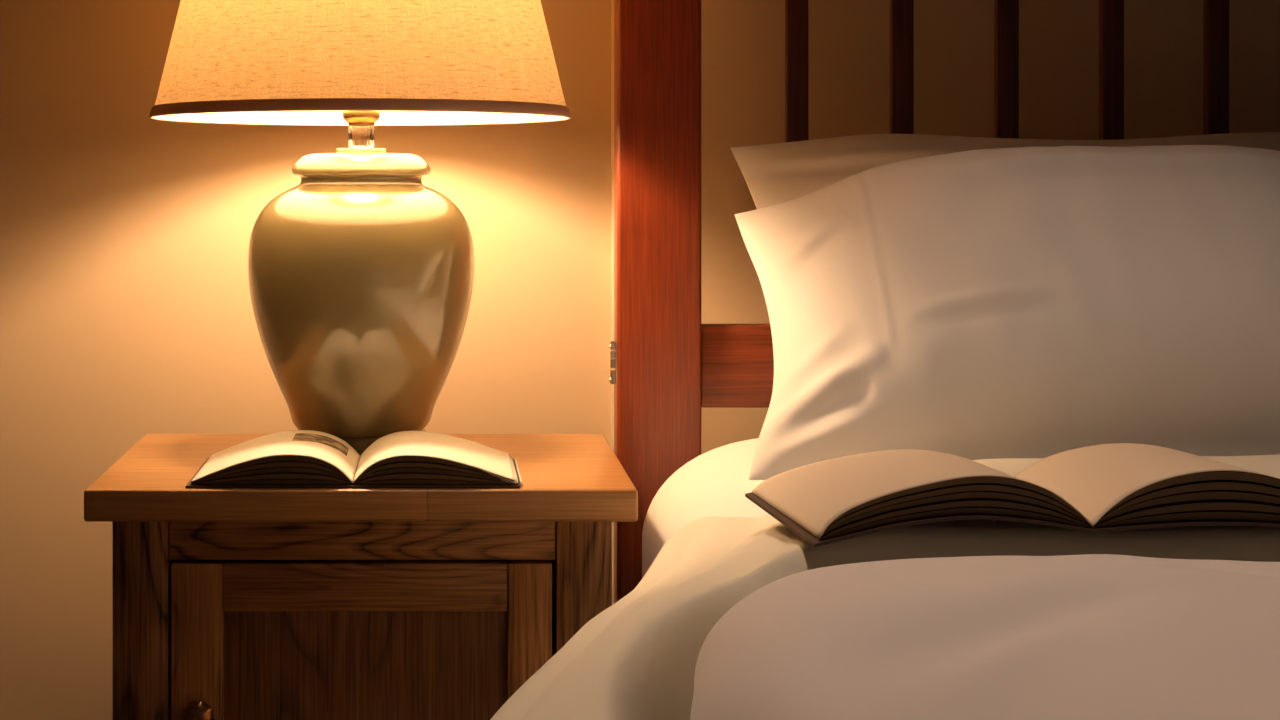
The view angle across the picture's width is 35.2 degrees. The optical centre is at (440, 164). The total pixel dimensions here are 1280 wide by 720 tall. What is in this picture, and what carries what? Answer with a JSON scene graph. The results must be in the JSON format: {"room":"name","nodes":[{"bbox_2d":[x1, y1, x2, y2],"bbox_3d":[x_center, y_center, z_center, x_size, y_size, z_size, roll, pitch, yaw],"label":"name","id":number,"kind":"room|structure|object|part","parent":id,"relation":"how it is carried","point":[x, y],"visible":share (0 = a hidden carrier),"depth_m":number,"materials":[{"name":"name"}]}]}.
{"room":"bedroom","nodes":[
{"label":"bedroom","id":0,"kind":"room"},
{"bbox_2d":[0,0,1279,719],"bbox_3d":[0.500,-0.258,2.415,5.400,2.300,0.100,0,0,0],"label":"wall","id":1,"kind":"structure","parent":0,"point":[126,311],"depth_m":2.37,"materials":[{"name":"beige paint"}]},
{"bbox_3d":[0.450,0.917,0.482,5.500,0.050,3.965,0,0,0],"label":"floor","id":2,"kind":"structure","parent":0,"visible":0},
{"bbox_2d":[84,434,637,719],"bbox_3d":[-0.072,0.593,1.990,0.500,0.600,0.380,0,0,0],"label":"nightstand","id":3,"kind":"object","parent":2,"relation":"on","point":[229,603],"visible":0.96,"depth_m":1.83,"materials":[{"name":"brown wood"}]},
{"bbox_3d":[-0.275,0.607,1.847,0.050,0.570,0.045,0,0,0],"label":"leg","id":4,"kind":"part","parent":3,"relation":"part of","materials":[{"name":"brown wood"}]},
{"bbox_3d":[-0.219,0.499,1.814,0.028,0.028,0.026,0,0,0],"label":"door knob","id":5,"kind":"part","parent":3,"relation":"part of","materials":[{"name":"orange metal"}]},
{"bbox_2d":[185,430,521,487],"bbox_3d":[-0.079,0.277,1.896,0.305,0.030,0.176,0,0,0],"label":"open book","id":6,"kind":"object","parent":3,"relation":"on","point":[293,458],"visible":1,"depth_m":1.82,"materials":[{"name":"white paper"}]},
{"bbox_2d":[149,0,571,454],"bbox_3d":[-0.083,-0.027,2.070,0.435,0.639,0.435,0,0,-39],"label":"table lamp","id":7,"kind":"object","parent":3,"relation":"on","point":[361,271],"visible":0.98,"depth_m":1.97,"materials":[{"name":"beige ceramic"}]},
{"bbox_3d":[-0.083,-0.190,2.070,0.429,0.290,0.429,0,0,0],"label":"lamp shade","id":8,"kind":"part","parent":7,"relation":"part of","materials":[{"name":"fabric"}]},
{"bbox_3d":[-0.083,-0.053,2.070,0.435,0.018,0.435,0,0,0],"label":"shade trim","id":9,"kind":"part","parent":7,"relation":"part of","materials":[{"name":"brown"}]},
{"bbox_2d":[342,111,379,125],"bbox_3d":[-0.083,-0.081,2.070,0.039,0.081,0.039,0,0,0],"label":"socket","id":10,"kind":"object","parent":7,"relation":"attached to","point":[354,118],"depth_m":2.06,"materials":[{"name":"gold metal"}]},
{"bbox_3d":[-0.072,0.341,1.838,0.353,0.039,0.022,0,0,0],"label":"rail","id":11,"kind":"part","parent":3,"relation":"part of","materials":[{"name":"brown wood"}]},
{"bbox_3d":[-0.069,0.386,1.837,0.260,0.044,0.020,0,0,0],"label":"door rail","id":12,"kind":"part","parent":3,"relation":"part of","materials":[{"name":"brown wood"}]},
{"bbox_3d":[-0.069,0.562,1.845,0.269,0.316,0.008,0,0,0],"label":"door","id":13,"kind":"part","parent":3,"relation":"part of","materials":[{"name":"brown wood"}]},
{"bbox_3d":[0.131,0.607,2.147,0.050,0.570,0.045,0,0,0],"label":"leg","id":14,"kind":"part","parent":3,"relation":"part of","materials":[{"name":"brown wood"}]},
{"bbox_3d":[0.131,0.607,1.847,0.050,0.570,0.045,0,0,0],"label":"leg","id":15,"kind":"part","parent":3,"relation":"part of","materials":[{"name":"brown wood"}]},
{"bbox_2d":[609,0,1228,603],"bbox_3d":[0.970,0.212,1.113,1.579,1.360,2.155,0,0,0],"label":"frame","id":16,"kind":"object","parent":2,"relation":"on","point":[668,365],"visible":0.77,"depth_m":2.15,"materials":[{"name":"red wood"}]},
{"bbox_3d":[0.235,0.212,2.170,0.091,1.360,0.040,0,0,0],"label":"headboard post","id":17,"kind":"part","parent":16,"relation":"part of","materials":[{"name":"red wood"}]},
{"bbox_2d":[642,438,766,577],"bbox_3d":[0.957,0.416,1.135,1.526,0.281,2.010,0,0,0],"label":"mattress","id":18,"kind":"object","parent":16,"relation":"on","point":[715,482],"visible":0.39,"depth_m":1.85,"materials":[{"name":"white fabric"}]},
{"bbox_2d":[490,454,1279,719],"bbox_3d":[0.877,0.494,0.846,1.826,0.509,1.655,0,0,0],"label":"sheet","id":19,"kind":"object","parent":18,"relation":"on","point":[636,659],"visible":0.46,"depth_m":1.33,"materials":[{"name":"beige fabric"}]},
{"bbox_2d":[690,554,1279,719],"bbox_3d":[0.934,0.266,0.638,1.621,0.097,1.238,0,0,0],"label":"duvet","id":20,"kind":"object","parent":19,"relation":"on","point":[1086,636],"visible":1,"depth_m":0.97,"materials":[{"name":"white fabric"}]},
{"bbox_2d":[745,443,1279,546],"bbox_3d":[0.418,0.223,1.395,0.383,0.050,0.198,0,0,0],"label":"open book","id":21,"kind":"object","parent":19,"relation":"on","point":[1102,488],"visible":1,"depth_m":1.31,"materials":[{"name":"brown paper"}]},
{"bbox_2d":[731,132,1279,208],"bbox_3d":[0.711,0.114,2.078,0.806,0.297,0.129,0,0,0],"label":"pillow","id":22,"kind":"object","parent":18,"relation":"on","point":[776,173],"visible":0.19,"depth_m":2.11,"materials":[{"name":"white fabric"}]},
{"bbox_2d":[734,145,1279,479],"bbox_3d":[0.674,0.130,1.876,0.812,0.299,0.301,0,0,0],"label":"pillow","id":23,"kind":"object","parent":18,"relation":"on","point":[1020,302],"visible":0.84,"depth_m":1.78,"materials":[{"name":"white fabric"}]},
{"bbox_3d":[0.975,0.217,2.171,1.389,0.089,0.026,0,0,0],"label":"headboard rail","id":24,"kind":"part","parent":16,"relation":"part of","materials":[{"name":"red wood"}]}
]}

